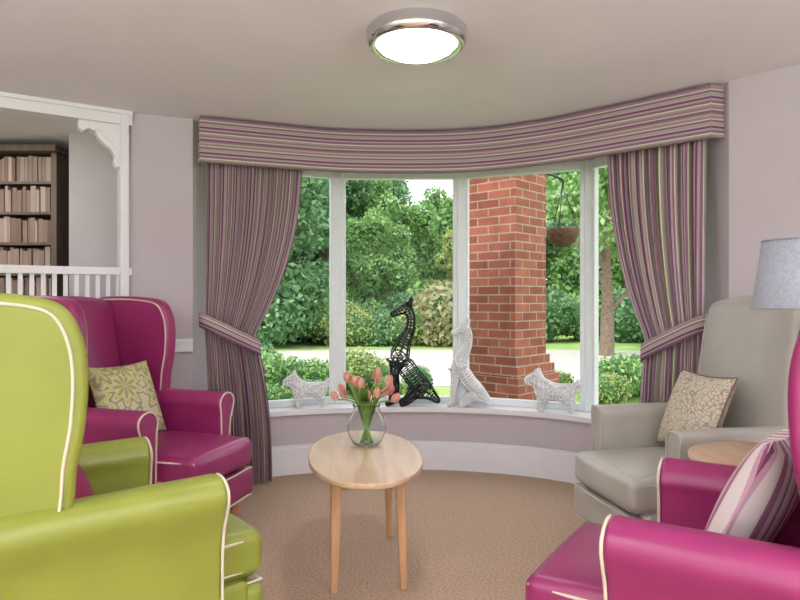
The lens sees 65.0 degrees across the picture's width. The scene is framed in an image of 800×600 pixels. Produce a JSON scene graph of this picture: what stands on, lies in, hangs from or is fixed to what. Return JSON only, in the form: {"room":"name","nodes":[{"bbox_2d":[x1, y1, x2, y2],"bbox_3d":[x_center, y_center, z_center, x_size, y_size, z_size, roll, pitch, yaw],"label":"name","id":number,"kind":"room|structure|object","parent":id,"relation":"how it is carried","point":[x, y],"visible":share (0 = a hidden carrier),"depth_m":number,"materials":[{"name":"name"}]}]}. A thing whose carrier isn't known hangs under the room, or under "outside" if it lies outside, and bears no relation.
{"room":"care facility","nodes":[
{"label":"care facility","id":0,"kind":"room"},
{"bbox_2d":[69,134,131,297],"bbox_3d":[-2.030,0.030,4.470,0.600,2.400,0.100,0,0,0],"label":"wall panel","id":1,"kind":"object","parent":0,"point":[92,174],"visible":0.14,"depth_m":4.42,"materials":[{"name":"paint"}]},
{"bbox_2d":[117,114,128,295],"bbox_3d":[-1.731,0.030,3.925,0.104,2.360,0.125,0,0,0],"label":"post","id":2,"kind":"object","parent":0,"point":[123,171],"depth_m":3.88,"materials":[{"name":"white wood"}]},
{"bbox_2d":[132,113,192,389],"bbox_3d":[-1.535,0.030,4.060,0.364,2.400,0.140,0,0,-21],"label":"wall","id":3,"kind":"structure","parent":0,"point":[162,146],"depth_m":4.00,"materials":[{"name":"paint"}]},
{"bbox_2d":[0,91,132,128],"bbox_3d":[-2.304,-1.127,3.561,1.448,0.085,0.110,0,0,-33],"label":"trim","id":4,"kind":"structure","parent":3,"relation":"attached to","point":[7,105],"depth_m":3.69,"materials":[{"name":"white wood"}]},
{"bbox_2d":[77,119,119,168],"bbox_3d":[-1.840,-0.951,3.848,0.240,0.268,0.090,0,0,-33],"label":"corbel bracket","id":5,"kind":"object","parent":3,"relation":"attached to","point":[107,134],"visible":0.97,"depth_m":3.84,"materials":[{"name":"white paint"}]},
{"bbox_2d":[175,342,192,351],"bbox_3d":[-1.505,0.300,3.981,0.364,0.060,0.030,0,0,-21],"label":"rail","id":6,"kind":"object","parent":3,"relation":"attached to","point":[182,346],"visible":0.29,"depth_m":4.01,"materials":[{"name":"white paint"}]},
{"bbox_2d":[175,339,192,342],"bbox_3d":[-1.502,0.260,3.974,0.356,0.020,0.172,0,0,0],"label":"cap","id":7,"kind":"object","parent":6,"relation":"on","point":[177,340],"depth_m":4.00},
{"bbox_2d":[193,119,207,389],"bbox_3d":[-1.384,-0.198,4.240,0.188,1.945,0.360,0,0,0],"label":"wall","id":8,"kind":"structure","parent":0,"point":[199,170],"depth_m":4.14,"materials":[{"name":"grey paint"}]},
{"bbox_2d":[0,0,799,149],"bbox_3d":[-0.825,-1.245,1.325,7.350,0.150,7.650,0,0,0],"label":"ceiling","id":9,"kind":"structure","parent":0,"point":[308,63],"depth_m":3.07,"materials":[{"name":"paint"}]},
{"bbox_2d":[367,8,466,64],"bbox_3d":[0.072,-1.113,2.720,0.432,0.115,0.432,0,0,0],"label":"ceiling light","id":10,"kind":"object","parent":9,"relation":"attached to","point":[412,36],"depth_m":2.60,"materials":[{"name":"white glass"}]},
{"bbox_2d":[229,470,583,599],"bbox_3d":[-0.875,1.270,1.300,7.250,0.080,7.600,0,0,0],"label":"floor","id":11,"kind":"structure","parent":0,"point":[470,535],"depth_m":3.27,"materials":[{"name":"beige carpet"}]},
{"bbox_2d":[0,144,68,295],"bbox_3d":[-3.270,0.052,4.700,1.580,2.355,0.360,0,0,0],"label":"bookcase","id":12,"kind":"object","parent":11,"relation":"on","point":[34,178],"visible":0.41,"depth_m":4.61,"materials":[{"name":"brown wood"}]},
{"bbox_2d":[0,156,50,295],"bbox_3d":[-3.269,0.039,4.695,1.442,2.201,0.190,0,0,0],"label":"books","id":13,"kind":"object","parent":12,"relation":"on","point":[25,181],"depth_m":4.61,"materials":[{"name":"beige paper"}]},
{"bbox_2d":[0,293,262,599],"bbox_3d":[-0.998,0.607,1.911,1.043,1.258,0.803,0,0,-40],"label":"wingback armchair","id":14,"kind":"object","parent":11,"relation":"on","point":[135,538],"visible":1,"depth_m":1.58,"materials":[{"name":"leather"}]},
{"bbox_2d":[75,464,93,498],"bbox_3d":[-1.013,0.570,1.873,0.186,0.315,0.340,0,0,-40],"label":"throw pillow","id":15,"kind":"object","parent":14,"relation":"on","point":[83,487],"visible":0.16,"depth_m":1.80,"materials":[{"name":"fabric"}]},
{"bbox_2d":[222,512,261,582],"bbox_3d":[-0.907,0.815,1.988,0.804,0.200,0.532,0,0,-40],"label":"seat cushion","id":16,"kind":"object","parent":14,"relation":"on","point":[243,542],"depth_m":2.00,"materials":[{"name":"leather"}]},
{"bbox_2d":[35,296,251,519],"bbox_3d":[-1.370,0.607,3.312,1.063,1.258,0.803,0,0,17],"label":"wingback armchair","id":17,"kind":"object","parent":11,"relation":"on","point":[116,331],"visible":0.48,"depth_m":3.48,"materials":[{"name":"leather"}]},
{"bbox_2d":[88,360,166,429],"bbox_3d":[-1.452,0.530,3.337,0.203,0.380,0.414,0,0,24],"label":"throw pillow","id":18,"kind":"object","parent":17,"relation":"on","point":[127,387],"visible":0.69,"depth_m":3.28,"materials":[{"name":"fabric"}]},
{"bbox_2d":[157,430,251,481],"bbox_3d":[-1.256,0.815,3.277,0.824,0.200,0.532,0,0,17],"label":"seat cushion","id":19,"kind":"object","parent":17,"relation":"on","point":[181,454],"depth_m":3.13,"materials":[{"name":"leather"}]},
{"bbox_2d":[308,432,422,593],"bbox_3d":[-0.166,0.974,2.950,0.524,0.512,1.000,0,0,-7],"label":"coffee table","id":20,"kind":"object","parent":11,"relation":"on","point":[334,459],"visible":0.94,"depth_m":2.68,"materials":[{"name":"brown wood"}]},
{"bbox_2d":[330,367,399,447],"bbox_3d":[-0.173,0.525,3.091,0.344,0.387,0.272,0,0,0],"label":"tulip vase","id":21,"kind":"object","parent":20,"relation":"on","point":[366,425],"visible":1,"depth_m":3.04,"materials":[{"name":"clear glass"}]},
{"bbox_2d":[525,330,799,599],"bbox_3d":[0.927,0.607,1.620,1.103,1.258,0.803,0,0,33],"label":"wingback armchair","id":22,"kind":"object","parent":11,"relation":"on","point":[673,557],"visible":1,"depth_m":1.42,"materials":[{"name":"leather"}]},
{"bbox_2d":[525,522,603,599],"bbox_3d":[0.827,0.815,1.685,0.864,0.200,0.532,0,0,33],"label":"seat cushion","id":23,"kind":"object","parent":22,"relation":"on","point":[572,571],"depth_m":1.70,"materials":[{"name":"leather"}]},
{"bbox_2d":[705,427,799,541],"bbox_3d":[0.950,0.530,1.664,0.222,0.411,0.450,0,0,45],"label":"throw pillow","id":24,"kind":"object","parent":22,"relation":"on","point":[761,495],"visible":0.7,"depth_m":1.51,"materials":[{"name":"pink fabric"}]},
{"bbox_2d":[574,296,799,523],"bbox_3d":[1.328,0.607,2.912,0.888,1.258,0.743,0,0,-10],"label":"armchair","id":25,"kind":"object","parent":11,"relation":"on","point":[755,347],"visible":0.47,"depth_m":2.87,"materials":[{"name":"beige leather"}]},
{"bbox_2d":[575,446,667,513],"bbox_3d":[1.228,0.815,2.893,0.683,0.200,0.532,0,0,-10],"label":"seat cushion","id":26,"kind":"object","parent":25,"relation":"on","point":[619,479],"depth_m":2.78,"materials":[{"name":"beige leather"}]},
{"bbox_2d":[656,368,737,443],"bbox_3d":[1.395,0.530,2.975,0.198,0.369,0.400,0,0,-12],"label":"throw pillow","id":27,"kind":"object","parent":25,"relation":"on","point":[696,401],"visible":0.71,"depth_m":2.90,"materials":[{"name":"fabric"}]},
{"bbox_2d":[688,441,758,465],"bbox_3d":[1.285,0.890,2.200,0.504,0.680,0.504,0,0,0],"label":"side table","id":28,"kind":"object","parent":11,"relation":"on","point":[733,453],"visible":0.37,"depth_m":2.28,"materials":[{"name":"brown wood"}]},
{"bbox_2d":[750,236,799,309],"bbox_3d":[1.440,0.168,2.200,0.374,0.764,0.374,0,0,0],"label":"table lamp","id":29,"kind":"object","parent":28,"relation":"on","point":[777,283],"visible":0.92,"depth_m":2.13,"materials":[{"name":"grey fabric"}]},
{"bbox_2d":[270,412,591,452],"bbox_3d":[0.308,1.020,4.290,3.308,0.420,1.174,0,0,13],"label":"wall","id":30,"kind":"structure","parent":0,"point":[565,435],"depth_m":4.48,"materials":[{"name":"paint"}]},
{"bbox_2d":[332,172,342,402],"bbox_3d":[-0.470,-0.098,4.740,0.085,1.745,0.090,0,0,0],"label":"trim","id":31,"kind":"structure","parent":30,"relation":"attached to","point":[337,180],"depth_m":4.70,"materials":[{"name":"white plastic"}]},
{"bbox_2d":[272,441,580,483],"bbox_3d":[0.304,1.127,4.126,3.178,0.205,0.878,0,0,13],"label":"baseboard","id":32,"kind":"structure","parent":30,"relation":"attached to","point":[501,460],"depth_m":4.43,"materials":[{"name":"white paint"}]},
{"bbox_2d":[269,403,590,423],"bbox_3d":[0.297,0.792,4.246,3.220,0.035,1.124,0,0,13],"label":"window sill","id":33,"kind":"structure","parent":30,"relation":"on","point":[577,416],"depth_m":4.49,"materials":[{"name":"white paint"}]},
{"bbox_2d":[268,396,333,407],"bbox_3d":[-0.885,0.750,4.540,0.861,0.050,0.055,0,0,-26],"label":"rail","id":34,"kind":"object","parent":33,"relation":"on","point":[307,401],"visible":0.3,"depth_m":4.56,"materials":[{"name":"white plastic"}]},
{"bbox_2d":[282,371,330,407],"bbox_3d":[-0.671,0.640,4.527,0.348,0.259,0.127,0,0,-14],"label":"dog figurine","id":35,"kind":"object","parent":33,"relation":"on","point":[301,389],"visible":1,"depth_m":4.49,"materials":[{"name":"white wicker"}]},
{"bbox_2d":[343,396,449,402],"bbox_3d":[-0.005,0.750,4.740,0.870,0.050,0.055,0,0,0],"label":"rail","id":36,"kind":"object","parent":33,"relation":"on","point":[443,399],"visible":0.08,"depth_m":4.71,"materials":[{"name":"white plastic"}]},
{"bbox_2d":[385,297,439,406],"bbox_3d":[0.095,0.377,4.609,0.407,0.795,0.193,0,0,0],"label":"sculpture","id":37,"kind":"object","parent":33,"relation":"on","point":[398,366],"visible":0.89,"depth_m":4.57,"materials":[{"name":"black metal"}]},
{"bbox_2d":[447,318,492,406],"bbox_3d":[0.509,0.458,4.581,0.334,0.639,0.166,0,0,6],"label":"sculpture","id":38,"kind":"object","parent":33,"relation":"on","point":[460,372],"visible":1,"depth_m":4.55,"materials":[{"name":"white wicker"}]},
{"bbox_2d":[470,397,583,410],"bbox_3d":[0.890,0.750,4.560,0.872,0.050,0.056,0,0,23],"label":"rail","id":39,"kind":"object","parent":33,"relation":"on","point":[556,405],"visible":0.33,"depth_m":4.53,"materials":[{"name":"white plastic"}]},
{"bbox_2d":[524,368,580,412],"bbox_3d":[1.048,0.621,4.326,0.394,0.292,0.142,0,0,26],"label":"dog figurine","id":40,"kind":"object","parent":33,"relation":"on","point":[545,390],"visible":1,"depth_m":4.29,"materials":[{"name":"white wicker"}]},
{"bbox_2d":[457,172,465,400],"bbox_3d":[0.460,-0.098,4.740,0.062,1.745,0.090,0,0,0],"label":"trim","id":41,"kind":"structure","parent":30,"relation":"attached to","point":[461,180],"depth_m":4.70,"materials":[{"name":"white plastic"}]},
{"bbox_2d":[584,160,591,411],"bbox_3d":[1.320,-0.098,4.380,0.075,1.745,0.090,0,0,0],"label":"trim","id":42,"kind":"structure","parent":30,"relation":"attached to","point":[587,163],"depth_m":4.33,"materials":[{"name":"white plastic"}]},
{"bbox_2d":[568,155,606,161],"bbox_3d":[0.330,-1.070,4.434,3.310,0.200,0.881,0,0,11],"label":"bay","id":43,"kind":"object","parent":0,"point":[606,155],"visible":0.02,"depth_m":4.33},
{"bbox_2d":[302,170,332,178],"bbox_3d":[-0.885,-0.940,4.540,0.861,0.060,0.055,0,0,-26],"label":"window frame","id":44,"kind":"structure","parent":43,"relation":"attached to","point":[311,174],"depth_m":4.65,"materials":[{"name":"white plastic"}]},
{"bbox_2d":[329,178,331,395],"bbox_3d":[-0.510,-0.098,4.721,0.030,1.745,0.050,0,0,-26],"label":"stile","id":45,"kind":"object","parent":43,"relation":"attached to","point":[330,180],"visible":0.34,"depth_m":4.71,"materials":[{"name":"white plastic"}]},
{"bbox_2d":[343,179,345,390],"bbox_3d":[-0.425,-0.098,4.740,0.030,1.745,0.050,0,0,0],"label":"stile","id":46,"kind":"object","parent":43,"relation":"attached to","point":[344,180],"visible":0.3,"depth_m":4.71,"materials":[{"name":"white plastic"}]},
{"bbox_2d":[343,173,456,179],"bbox_3d":[-0.005,-0.940,4.740,0.870,0.060,0.055,0,0,0],"label":"window","id":47,"kind":"structure","parent":43,"relation":"attached to","point":[348,176],"depth_m":4.71,"materials":[{"name":"white plastic"}]},
{"bbox_2d":[453,179,456,357],"bbox_3d":[0.415,-0.098,4.740,0.030,1.745,0.050,0,0,0],"label":"stile","id":48,"kind":"object","parent":43,"relation":"attached to","point":[454,180],"visible":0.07,"depth_m":4.71,"materials":[{"name":"white plastic"}]},
{"bbox_2d":[198,84,724,172],"bbox_3d":[0.285,-1.015,4.017,3.130,0.294,0.730,0,0,11],"label":"pelmet","id":49,"kind":"object","parent":43,"relation":"attached to","point":[695,113],"visible":1,"depth_m":4.08,"materials":[{"name":"fabric"}]},
{"bbox_2d":[199,163,301,483],"bbox_3d":[-0.973,0.074,4.157,0.692,2.288,0.154,0,0,-32],"label":"curtain","id":50,"kind":"object","parent":49,"relation":"hanging from","point":[251,213],"visible":0.79,"depth_m":4.14,"materials":[{"name":"fabric"}]},
{"bbox_2d":[607,139,706,402],"bbox_3d":[1.485,0.074,3.651,0.177,2.288,0.668,0,0,-33],"label":"curtain","id":51,"kind":"object","parent":49,"relation":"hanging from","point":[657,195],"visible":0.67,"depth_m":3.59,"materials":[{"name":"fabric"}]},
{"bbox_2d":[466,178,468,391],"bbox_3d":[0.501,-0.098,4.723,0.030,1.745,0.050,0,0,23],"label":"stile","id":52,"kind":"object","parent":43,"relation":"attached to","point":[467,179],"visible":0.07,"depth_m":4.70,"materials":[{"name":"white plastic"}]},
{"bbox_2d":[465,161,583,178],"bbox_3d":[0.890,-0.940,4.560,0.872,0.060,0.056,0,0,23],"label":"window","id":53,"kind":"structure","parent":43,"relation":"attached to","point":[576,165],"depth_m":4.52,"materials":[{"name":"white plastic"}]},
{"bbox_2d":[580,169,583,403],"bbox_3d":[1.278,-0.098,4.397,0.030,1.745,0.050,0,0,23],"label":"stile","id":54,"kind":"object","parent":43,"relation":"attached to","point":[581,170],"visible":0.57,"depth_m":4.37,"materials":[{"name":"white plastic"}]},
{"bbox_2d":[592,168,598,404],"bbox_3d":[1.347,-0.098,4.344,0.050,1.745,0.030,0,0,-37],"label":"stile","id":55,"kind":"object","parent":43,"relation":"attached to","point":[595,171],"visible":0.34,"depth_m":4.33,"materials":[{"name":"white plastic"}]},
{"bbox_2d":[591,156,607,167],"bbox_3d":[1.560,-0.940,4.060,0.055,0.060,0.740,0,0,-37],"label":"window","id":56,"kind":"structure","parent":43,"relation":"attached to","point":[601,162],"depth_m":4.28,"materials":[{"name":"white plastic"}]},
{"bbox_2d":[704,82,728,313],"bbox_3d":[1.840,-0.198,3.577,0.160,1.945,0.446,0,0,0],"label":"wall","id":57,"kind":"structure","parent":0,"point":[717,178],"depth_m":3.49,"materials":[{"name":"grey paint"}]},
{"bbox_2d":[729,64,799,298],"bbox_3d":[2.283,0.030,2.861,0.140,2.400,1.439,0,0,-41],"label":"wall","id":58,"kind":"structure","parent":0,"point":[764,108],"depth_m":3.25,"materials":[{"name":"paint"}]},
{"bbox_3d":[-2.314,0.630,3.578,1.269,1.200,0.856,0,0,0],"label":"wall","id":59,"kind":"structure","parent":0,"visible":0},
{"bbox_2d":[0,265,131,297],"bbox_3d":[-2.312,-0.085,3.574,1.448,0.230,0.120,0,0,-33],"label":"balustrade","id":60,"kind":"object","parent":59,"relation":"on","point":[31,270],"visible":0.62,"depth_m":3.72,"materials":[{"name":"white paint"}]},
{"label":"outside","id":61,"kind":"structure","parent":0,"visible":0},
{"bbox_2d":[271,349,639,386],"bbox_3d":[5.024,1.369,12.561,70.238,0.062,8.582,0,0,4],"label":"driveway","id":62,"kind":"structure","parent":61,"point":[438,361],"depth_m":14.36,"materials":[{"name":"grey asphalt"}]},
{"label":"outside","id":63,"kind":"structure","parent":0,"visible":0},
{"bbox_2d":[268,333,643,403],"bbox_3d":[0.000,1.350,15.000,160.000,0.001,150.000,0,0,0],"label":"lawn","id":64,"kind":"structure","parent":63,"point":[563,343],"depth_m":17.85,"materials":[{"name":"green plant"}]},
{"bbox_2d":[261,341,277,357],"bbox_3d":[-2.277,0.992,8.977,1.086,0.899,1.015,0,0,44],"label":"shrub","id":65,"kind":"object","parent":64,"relation":"on","point":[269,345],"visible":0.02,"depth_m":8.94,"materials":[{"name":"green plant"}]},
{"bbox_2d":[261,347,291,388],"bbox_3d":[-1.846,1.026,8.441,0.987,0.848,1.170,0,0,-35],"label":"shrub","id":66,"kind":"object","parent":64,"relation":"on","point":[274,374],"visible":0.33,"depth_m":8.10,"materials":[{"name":"green plant"}]},
{"bbox_2d":[266,383,293,399],"bbox_3d":[-1.519,1.167,7.313,0.658,0.477,0.555,0,0,-5],"label":"shrub","id":67,"kind":"object","parent":64,"relation":"on","point":[277,393],"visible":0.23,"depth_m":7.21,"materials":[{"name":"green plant"}]},
{"bbox_2d":[257,177,328,346],"bbox_3d":[-4.075,-2.193,18.193,4.441,7.595,4.621,0,0,3],"label":"tree","id":68,"kind":"object","parent":64,"relation":"on","point":[299,290],"visible":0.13,"depth_m":17.90,"materials":[{"name":"green plant"}]},
{"bbox_2d":[282,356,328,389],"bbox_3d":[-1.333,1.086,8.601,0.951,0.689,0.802,0,0,-40],"label":"shrub","id":69,"kind":"object","parent":64,"relation":"on","point":[315,370],"visible":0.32,"depth_m":8.37,"materials":[{"name":"green plant"}]},
{"bbox_2d":[286,291,327,342],"bbox_3d":[-3.164,0.411,20.311,2.847,2.356,2.661,0,0,-8],"label":"shrub","id":70,"kind":"object","parent":64,"relation":"on","point":[303,339],"visible":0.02,"depth_m":19.92,"materials":[{"name":"green plant"}]},
{"bbox_2d":[292,378,328,398],"bbox_3d":[-1.033,1.160,7.577,0.575,0.476,0.537,0,0,-8],"label":"shrub","id":71,"kind":"object","parent":64,"relation":"on","point":[310,380],"visible":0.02,"depth_m":7.53,"materials":[{"name":"green plant"}]},
{"bbox_2d":[285,180,375,303],"bbox_3d":[-4.138,-3.522,32.003,6.353,10.444,6.106,0,0,4],"label":"tree","id":72,"kind":"object","parent":64,"relation":"on","point":[352,186],"visible":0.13,"depth_m":30.58,"materials":[{"name":"green plant"}]},
{"bbox_2d":[307,300,375,345],"bbox_3d":[-1.682,0.763,18.773,2.168,1.540,1.842,0,0,8],"label":"shrub","id":73,"kind":"object","parent":64,"relation":"on","point":[357,323],"visible":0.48,"depth_m":18.16,"materials":[{"name":"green plant"}]},
{"bbox_2d":[325,346,389,395],"bbox_3d":[-0.602,1.057,9.103,1.084,0.770,0.921,0,0,-16],"label":"shrub","id":74,"kind":"object","parent":64,"relation":"on","point":[362,363],"visible":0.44,"depth_m":8.87,"materials":[{"name":"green plant"}]},
{"bbox_2d":[346,298,386,343],"bbox_3d":[-1.442,0.726,19.664,2.249,1.630,1.898,0,0,3],"label":"shrub","id":75,"kind":"object","parent":64,"relation":"on","point":[372,307],"visible":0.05,"depth_m":19.54,"materials":[{"name":"green plant"}]},
{"bbox_2d":[364,308,399,346],"bbox_3d":[-0.489,0.844,18.607,1.433,1.269,1.533,0,0,33],"label":"shrub","id":76,"kind":"object","parent":64,"relation":"on","point":[379,336],"visible":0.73,"depth_m":18.18,"materials":[{"name":"green plant"}]},
{"bbox_2d":[346,205,424,306],"bbox_3d":[-0.822,-1.104,23.971,3.591,4.975,3.083,0,0,0],"label":"tree","id":77,"kind":"object","parent":64,"relation":"on","point":[387,269],"visible":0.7,"depth_m":23.16,"materials":[{"name":"green plant"}]},
{"bbox_2d":[374,376,406,395],"bbox_3d":[-0.148,1.213,8.609,0.430,0.359,0.506,0,0,-15],"label":"shrub","id":78,"kind":"object","parent":64,"relation":"on","point":[401,390],"visible":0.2,"depth_m":8.46,"materials":[{"name":"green plant"}]},
{"bbox_2d":[346,180,439,298],"bbox_3d":[-0.649,-2.543,32.233,4.890,7.891,5.696,0,0,-17],"label":"tree","id":79,"kind":"object","parent":64,"relation":"on","point":[412,215],"visible":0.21,"depth_m":31.26,"materials":[{"name":"green plant"}]},
{"bbox_2d":[381,287,419,313],"bbox_3d":[0.152,0.550,20.737,2.424,2.006,2.266,0,0,0],"label":"shrub","id":80,"kind":"object","parent":64,"relation":"on","point":[395,302],"visible":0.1,"depth_m":20.30,"materials":[{"name":"green plant"}]},
{"bbox_2d":[377,180,430,271],"bbox_3d":[-1.087,-3.301,39.859,6.064,9.969,5.828,0,0,1],"label":"tree","id":81,"kind":"object","parent":64,"relation":"on","point":[401,191],"visible":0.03,"depth_m":38.88,"materials":[{"name":"green plant"}]},
{"bbox_2d":[385,304,432,345],"bbox_3d":[0.501,0.803,18.633,1.719,1.438,2.024,0,0,33],"label":"shrub","id":82,"kind":"object","parent":64,"relation":"on","point":[399,325],"visible":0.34,"depth_m":18.09,"materials":[{"name":"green plant"}]},
{"bbox_2d":[401,365,432,392],"bbox_3d":[0.265,1.173,9.263,0.469,0.444,0.537,0,0,15],"label":"shrub","id":83,"kind":"object","parent":64,"relation":"on","point":[425,372],"visible":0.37,"depth_m":9.15,"materials":[{"name":"green plant"}]},
{"bbox_2d":[400,280,452,346],"bbox_3d":[1.329,0.446,18.840,2.925,2.070,2.719,0,0,33],"label":"shrub","id":84,"kind":"object","parent":64,"relation":"on","point":[436,302],"visible":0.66,"depth_m":17.83,"materials":[{"name":"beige plant"}]},
{"bbox_2d":[404,282,452,295],"bbox_3d":[1.432,0.491,21.350,3.099,2.245,2.615,0,0,11],"label":"shrub","id":85,"kind":"object","parent":64,"relation":"on","point":[417,284],"visible":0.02,"depth_m":21.11,"materials":[{"name":"green plant"}]},
{"bbox_2d":[415,186,447,285],"bbox_3d":[2.091,-3.220,42.507,6.687,9.264,5.741,0,0,24],"label":"tree","id":86,"kind":"object","parent":64,"relation":"on","point":[435,198],"visible":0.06,"depth_m":42.36,"materials":[{"name":"green plant"}]},
{"bbox_2d":[422,229,452,288],"bbox_3d":[2.437,-0.836,25.214,3.642,4.435,3.151,0,0,12],"label":"tree","id":87,"kind":"object","parent":64,"relation":"on","point":[444,262],"visible":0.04,"depth_m":24.45,"materials":[{"name":"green plant"}]},
{"bbox_2d":[426,195,452,280],"bbox_3d":[3.764,-2.120,30.434,5.077,7.034,4.359,0,0,-1],"label":"tree","id":88,"kind":"object","parent":64,"relation":"on","point":[446,223],"visible":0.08,"depth_m":29.31,"materials":[{"name":"green plant"}]},
{"bbox_2d":[469,174,545,356],"bbox_3d":[0.955,-0.795,5.620,0.500,2.550,0.500,0,0,43],"label":"shaft","id":89,"kind":"object","parent":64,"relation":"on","point":[507,215],"visible":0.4,"depth_m":5.43,"materials":[{"name":"red brick"}]},
{"bbox_2d":[546,173,578,247],"bbox_3d":[1.479,-0.857,6.066,0.523,0.693,0.309,0,0,-19],"label":"hanging basket","id":90,"kind":"object","parent":89,"relation":"hanging from","point":[562,236],"visible":0.99,"depth_m":6.02,"materials":[{"name":"brown wicker"}]},
{"bbox_2d":[547,217,576,228],"bbox_3d":[1.569,-0.690,6.108,0.283,0.252,0.222,0,0,39],"label":"plant","id":91,"kind":"object","parent":90,"relation":"on","point":[558,225],"depth_m":6.07,"materials":[{"name":"green plant"}]},
{"bbox_2d":[546,227,578,247],"bbox_3d":[1.580,-0.610,6.100,0.310,0.200,0.310,0,0,0],"label":"bowl","id":92,"kind":"object","parent":90,"relation":"on","point":[562,237],"depth_m":5.99,"materials":[{"name":"brown wicker"}]},
{"bbox_2d":[469,353,549,366],"bbox_3d":[0.955,0.520,5.620,0.550,0.080,0.550,0,0,43],"label":"plinth","id":93,"kind":"object","parent":64,"relation":"on","point":[473,358],"visible":0.64,"depth_m":5.41,"materials":[{"name":"red brick"}]},
{"bbox_2d":[469,362,553,378],"bbox_3d":[0.955,0.605,5.620,0.610,0.090,0.610,0,0,43],"label":"plinth middle section","id":94,"kind":"object","parent":64,"relation":"on","point":[478,369],"visible":0.56,"depth_m":5.36,"materials":[{"name":"red brick"}]},
{"bbox_2d":[474,372,558,400],"bbox_3d":[0.955,1.000,5.620,0.670,0.700,0.670,0,0,43],"label":"plinth","id":95,"kind":"object","parent":64,"relation":"on","point":[496,387],"visible":0.24,"depth_m":5.27,"materials":[{"name":"red brick"}]},
{"bbox_2d":[546,286,575,341],"bbox_3d":[4.543,0.543,20.414,2.285,2.023,2.445,0,0,12],"label":"shrub","id":96,"kind":"object","parent":64,"relation":"on","point":[557,307],"visible":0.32,"depth_m":19.53,"materials":[{"name":"green plant"}]},
{"bbox_2d":[546,188,579,295],"bbox_3d":[7.087,-3.522,30.762,6.353,10.444,6.106,0,0,-40],"label":"tree","id":97,"kind":"object","parent":64,"relation":"on","point":[553,252],"visible":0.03,"depth_m":29.23,"materials":[{"name":"green plant"}]},
{"bbox_2d":[554,368,573,382],"bbox_3d":[2.143,1.174,8.974,0.650,0.462,0.552,0,0,39],"label":"shrub","id":98,"kind":"object","parent":64,"relation":"on","point":[563,377],"visible":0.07,"depth_m":8.87,"materials":[{"name":"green plant"}]},
{"bbox_2d":[560,290,600,339],"bbox_3d":[6.084,0.615,20.906,2.236,1.920,2.650,0,0,23],"label":"shrub","id":99,"kind":"object","parent":64,"relation":"on","point":[574,328],"visible":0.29,"depth_m":20.09,"materials":[{"name":"green plant"}]},
{"bbox_2d":[546,167,625,297],"bbox_3d":[10.129,-3.728,28.236,7.430,10.293,6.379,0,0,30],"label":"tree","id":100,"kind":"object","parent":64,"relation":"on","point":[569,279],"visible":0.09,"depth_m":27.56,"materials":[{"name":"green plant"}]},
{"bbox_2d":[546,167,627,355],"bbox_3d":[5.244,-1.909,15.251,3.929,6.615,4.010,0,0,11],"label":"tree","id":101,"kind":"object","parent":64,"relation":"on","point":[571,186],"visible":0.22,"depth_m":15.04,"materials":[{"name":"green plant"}]},
{"bbox_2d":[577,372,633,403],"bbox_3d":[2.604,1.155,7.930,0.723,0.514,0.614,0,0,-29],"label":"shrub","id":102,"kind":"object","parent":64,"relation":"on","point":[612,390],"visible":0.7,"depth_m":7.75,"materials":[{"name":"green plant"}]},
{"bbox_2d":[599,352,641,397],"bbox_3d":[2.966,1.066,8.589,0.864,0.742,1.024,0,0,31],"label":"shrub","id":103,"kind":"object","parent":64,"relation":"on","point":[623,366],"visible":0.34,"depth_m":8.26,"materials":[{"name":"green plant"}]},
{"bbox_2d":[599,285,642,342],"bbox_3d":[7.480,0.517,20.484,2.359,2.089,2.524,0,0,20],"label":"shrub","id":104,"kind":"object","parent":64,"relation":"on","point":[626,327],"visible":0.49,"depth_m":19.73,"materials":[{"name":"green plant"}]},
{"bbox_2d":[630,353,641,396],"bbox_3d":[3.381,1.076,8.945,0.830,0.687,0.776,0,0,-44],"label":"shrub","id":105,"kind":"object","parent":64,"relation":"on","point":[637,356],"visible":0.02,"depth_m":8.76,"materials":[{"name":"green plant"}]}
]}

